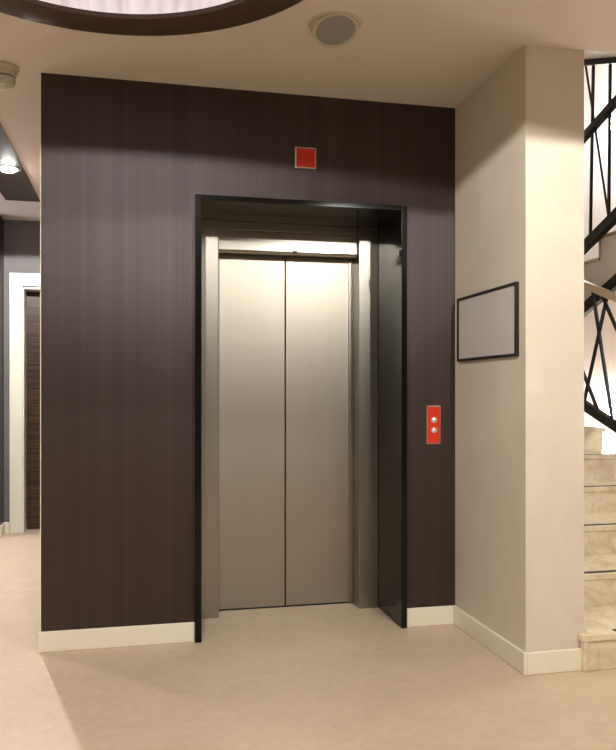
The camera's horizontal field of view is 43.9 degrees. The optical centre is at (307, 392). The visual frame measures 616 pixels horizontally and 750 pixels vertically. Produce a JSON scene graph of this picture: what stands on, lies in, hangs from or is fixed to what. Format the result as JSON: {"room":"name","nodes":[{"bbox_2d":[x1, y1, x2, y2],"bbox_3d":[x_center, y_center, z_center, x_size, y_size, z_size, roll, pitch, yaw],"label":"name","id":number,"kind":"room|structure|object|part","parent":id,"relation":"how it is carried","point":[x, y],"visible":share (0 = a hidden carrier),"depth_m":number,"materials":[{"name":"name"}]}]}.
{"room":"lobby","nodes":[
{"label":"lobby","id":0,"kind":"room"},
{"bbox_2d":[0,215,3,524],"bbox_3d":[-4.101,-0.142,6.206,3.070,2.685,0.430,0,0,-12],"label":"wall","id":1,"kind":"structure","parent":0,"point":[1,218],"depth_m":6.44,"materials":[{"name":"wood"}]},
{"bbox_2d":[0,522,4,536],"bbox_3d":[-2.571,1.153,6.434,0.015,0.095,0.215,0,0,-12],"label":"baseboard","id":2,"kind":"structure","parent":1,"relation":"attached to","point":[2,526],"depth_m":6.42,"materials":[{"name":"beige paint"}]},
{"bbox_2d":[4,220,39,521],"bbox_3d":[-1.963,-0.142,6.797,1.700,2.685,0.200,0,0,-12],"label":"wall","id":3,"kind":"structure","parent":0,"point":[21,238],"depth_m":6.56,"materials":[{"name":"grey paint"}]},
{"bbox_2d":[5,522,8,532],"bbox_3d":[-2.582,1.153,6.550,0.045,0.095,0.015,0,0,-12],"label":"baseboard","id":4,"kind":"structure","parent":3,"relation":"attached to","point":[6,523],"depth_m":6.54,"materials":[{"name":"beige paint"}]},
{"bbox_2d":[9,273,39,532],"bbox_3d":[-2.052,0.085,6.756,1.072,2.230,0.200,0,0,-12],"label":"door","id":5,"kind":"structure","parent":3,"relation":"in","point":[24,306],"depth_m":6.59,"materials":[{"name":"beige paint"}]},
{"bbox_2d":[41,73,454,631],"bbox_3d":[-0.238,-0.142,3.895,2.104,2.685,0.250,0,0,-12],"label":"wall","id":6,"kind":"structure","parent":0,"point":[124,163],"depth_m":3.66,"materials":[{"name":"wood"}]},
{"bbox_2d":[40,73,40,629],"bbox_3d":[-1.240,-0.193,3.547,0.004,2.585,0.005,0,0,-12],"label":"trim","id":7,"kind":"structure","parent":6,"relation":"attached to","point":[40,73],"depth_m":3.54,"materials":[{"name":"beige paint"}]},
{"bbox_2d":[38,622,194,652],"bbox_3d":[-0.896,1.153,3.614,0.717,0.095,0.015,0,0,-12],"label":"baseboard","id":8,"kind":"structure","parent":6,"relation":"attached to","point":[154,634],"depth_m":3.60,"materials":[{"name":"beige paint"}]},
{"bbox_2d":[195,194,406,642],"bbox_3d":[-0.083,0.122,4.083,1.072,2.155,0.610,0,0,-12],"label":"elevator","id":9,"kind":"object","parent":6,"relation":"attached to","point":[301,305],"visible":0.89,"depth_m":4.25,"materials":[{"name":"black paint"}]},
{"bbox_3d":[-0.331,0.204,4.266,0.404,1.979,0.035,0,0,-12],"label":"door","id":10,"kind":"part","parent":9,"relation":"part of","materials":[{"name":"metal"}]},
{"bbox_3d":[0.051,0.204,4.351,0.366,1.979,0.035,0,0,-12],"label":"door","id":11,"kind":"part","parent":9,"relation":"part of","materials":[{"name":"metal"}]},
{"bbox_2d":[294,147,315,169],"bbox_3d":[-0.013,-1.170,3.812,0.110,0.108,0.019,0,0,-12],"label":"indicator","id":12,"kind":"object","parent":6,"relation":"attached to","point":[304,157],"visible":1,"depth_m":3.80,"materials":[{"name":"red plastic"}]},
{"bbox_2d":[407,605,452,626],"bbox_3d":[0.628,1.153,3.951,0.258,0.095,0.015,0,0,-12],"label":"baseboard","id":13,"kind":"structure","parent":6,"relation":"attached to","point":[435,615],"depth_m":3.94,"materials":[{"name":"beige paint"}]},
{"bbox_2d":[426,406,440,443],"bbox_3d":[0.649,0.165,3.950,0.078,0.200,0.034,0,0,-12],"label":"panel","id":14,"kind":"object","parent":6,"relation":"attached to","point":[433,413],"visible":1,"depth_m":3.94,"materials":[{"name":"red"}]},
{"bbox_2d":[0,528,615,749],"bbox_3d":[-0.130,1.260,2.327,9.350,0.120,12.000,0,0,-12],"label":"floor","id":15,"kind":"structure","parent":0,"point":[343,676],"depth_m":3.11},
{"bbox_2d":[578,426,615,671],"bbox_3d":[2.120,0.406,6.175,3.091,1.588,5.247,0,0,-12],"label":"staircase","id":16,"kind":"structure","parent":15,"relation":"on","point":[598,639],"depth_m":4.15,"materials":[{"name":"beige stone"}]},
{"bbox_3d":[1.165,0.994,3.501,0.012,0.095,0.355,0,0,-12],"label":"skirting","id":17,"kind":"part","parent":16,"relation":"part of","materials":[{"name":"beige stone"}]},
{"bbox_2d":[584,231,615,388],"bbox_3d":[3.000,-0.934,5.784,1.542,1.779,3.520,0,0,-12],"label":"flight","id":18,"kind":"object","parent":16,"relation":"on","point":[597,271],"visible":0.19,"depth_m":6.15,"materials":[{"name":"paint"}]},
{"bbox_2d":[584,57,615,316],"bbox_3d":[2.181,-1.613,5.756,0.050,3.068,3.128,0,0,-12],"label":"stair railing","id":19,"kind":"object","parent":18,"relation":"attached to","point":[609,221],"visible":0.2,"depth_m":5.72,"materials":[{"name":"black metal"}]},
{"bbox_3d":[2.181,-2.040,5.756,0.050,1.028,3.114,0,0,-12],"label":"handrail","id":20,"kind":"part","parent":19,"relation":"part of","materials":[{"name":"black paint"}]},
{"bbox_3d":[2.181,-1.200,5.756,0.050,1.257,3.126,0,0,-12],"label":"rail","id":21,"kind":"part","parent":19,"relation":"part of","materials":[{"name":"black paint"}]},
{"bbox_2d":[584,280,615,432],"bbox_3d":[2.105,-0.178,5.399,0.050,2.438,3.585,0,0,-12],"label":"stair railing","id":22,"kind":"object","parent":16,"relation":"on","point":[593,410],"visible":0.23,"depth_m":5.45,"materials":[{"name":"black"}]},
{"bbox_3d":[2.103,-0.704,5.406,0.050,1.385,3.563,0,0,-12],"label":"handrail","id":23,"kind":"part","parent":22,"relation":"part of","materials":[{"name":"beige wood"}]},
{"bbox_3d":[2.103,0.187,5.406,0.045,1.360,3.571,0,0,-12],"label":"rail","id":24,"kind":"part","parent":22,"relation":"part of","materials":[{"name":"black metal"}]},
{"bbox_2d":[0,0,615,220],"bbox_3d":[-0.007,-1.610,1.770,9.150,0.250,10.660,0,0,-12],"label":"ceiling","id":25,"kind":"structure","parent":0,"point":[437,53],"depth_m":3.34,"materials":[{"name":"paint"}]},
{"bbox_2d":[0,61,19,89],"bbox_3d":[-1.384,-1.434,3.483,0.132,0.102,0.132,0,0,-12],"label":"smoke detector","id":26,"kind":"object","parent":25,"relation":"attached to","point":[9,71],"visible":1,"depth_m":3.45,"materials":[{"name":"beige plastic"}]},
{"bbox_2d":[0,124,39,201],"bbox_3d":[-1.978,-1.608,4.909,0.255,0.254,2.040,0,0,-12],"label":"ceiling panel","id":27,"kind":"object","parent":25,"relation":"attached to","point":[17,186],"depth_m":5.31,"materials":[{"name":"grey paint"}]},
{"bbox_2d":[0,165,20,172],"bbox_3d":[-1.982,-1.467,5.051,0.168,0.026,0.168,0,0,-12],"label":"recessed light","id":28,"kind":"object","parent":27,"relation":"attached to","point":[4,168],"visible":1,"depth_m":5.02,"materials":[{"name":"grey"}]},
{"bbox_2d":[0,0,302,35],"bbox_3d":[-0.654,-1.532,2.326,1.696,0.106,1.696,0,0,-12],"label":"round ceiling light","id":29,"kind":"object","parent":25,"relation":"attached to","point":[115,17],"visible":1,"depth_m":3.00,"materials":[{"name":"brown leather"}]},
{"bbox_2d":[40,0,232,13],"bbox_3d":[-0.654,-1.507,2.326,1.402,0.016,1.402,0,0,-12],"label":"diffuser","id":30,"kind":"object","parent":29,"relation":"attached to","point":[70,6],"depth_m":2.96,"materials":[{"name":"white plastic"}]},
{"bbox_2d":[308,11,362,47],"bbox_3d":[0.110,-1.484,3.081,0.220,0.112,0.220,0,0,-12],"label":"ceiling speaker","id":31,"kind":"object","parent":25,"relation":"attached to","point":[330,29],"visible":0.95,"depth_m":3.07,"materials":[{"name":"beige paint"}]},
{"bbox_2d":[316,15,354,44],"bbox_3d":[0.109,-1.466,3.082,0.160,0.062,0.156,0,0,-12],"label":"grille","id":32,"kind":"object","parent":31,"relation":"attached to","point":[330,29],"depth_m":3.07,"materials":[{"name":"grey metal"}]},
{"bbox_2d":[455,45,583,652],"bbox_3d":[0.501,-1.900,5.838,0.277,6.200,5.215,0,0,-12],"label":"wall pillar","id":33,"kind":"structure","parent":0,"point":[519,135],"depth_m":3.31,"materials":[{"name":"paint"}]},
{"bbox_2d":[457,282,518,361],"bbox_3d":[0.840,-0.322,3.623,0.017,0.323,0.630,0,0,-12],"label":"picture frame","id":34,"kind":"object","parent":33,"relation":"attached to","point":[488,320],"visible":1,"depth_m":3.58,"materials":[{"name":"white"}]},
{"bbox_2d":[453,605,526,675],"bbox_3d":[0.842,1.153,3.617,0.015,0.095,0.760,0,0,-12],"label":"baseboard","id":35,"kind":"structure","parent":33,"relation":"attached to","point":[511,654],"depth_m":3.54,"materials":[{"name":"beige paint"}]},
{"bbox_2d":[526,648,580,674],"bbox_3d":[1.059,1.153,3.283,0.265,0.095,0.015,0,0,-12],"label":"baseboard","id":36,"kind":"structure","parent":33,"relation":"attached to","point":[565,660],"depth_m":3.27,"materials":[{"name":"beige paint"}]},
{"bbox_2d":[584,50,615,58],"bbox_3d":[1.445,-2.740,5.594,1.456,1.866,3.700,0,0,-12],"label":"flight","id":37,"kind":"object","parent":33,"relation":"attached to","point":[588,54],"visible":0.02,"depth_m":5.44,"materials":[{"name":"paint"}]},
{"bbox_2d":[584,64,615,450],"bbox_3d":[4.375,-1.900,3.373,0.100,6.200,11.900,0,0,-12],"label":"wall","id":38,"kind":"structure","parent":0,"point":[601,71],"depth_m":8.44,"materials":[{"name":"paint"}]},
{"bbox_2d":[608,403,615,418],"bbox_3d":[3.218,0.187,7.950,0.185,0.170,0.170,0,0,-12],"label":"wall lamp","id":39,"kind":"object","parent":38,"relation":"attached to","point":[613,404],"visible":0.56,"depth_m":7.90,"materials":[{"name":"grey"}]},
{"bbox_2d":[611,115,615,131],"bbox_3d":[3.222,-2.800,7.934,0.185,0.170,0.170,0,0,-12],"label":"wall lamp","id":40,"kind":"object","parent":38,"relation":"attached to","point":[613,124],"visible":0.7,"depth_m":7.89,"materials":[{"name":"grey"}]}
]}

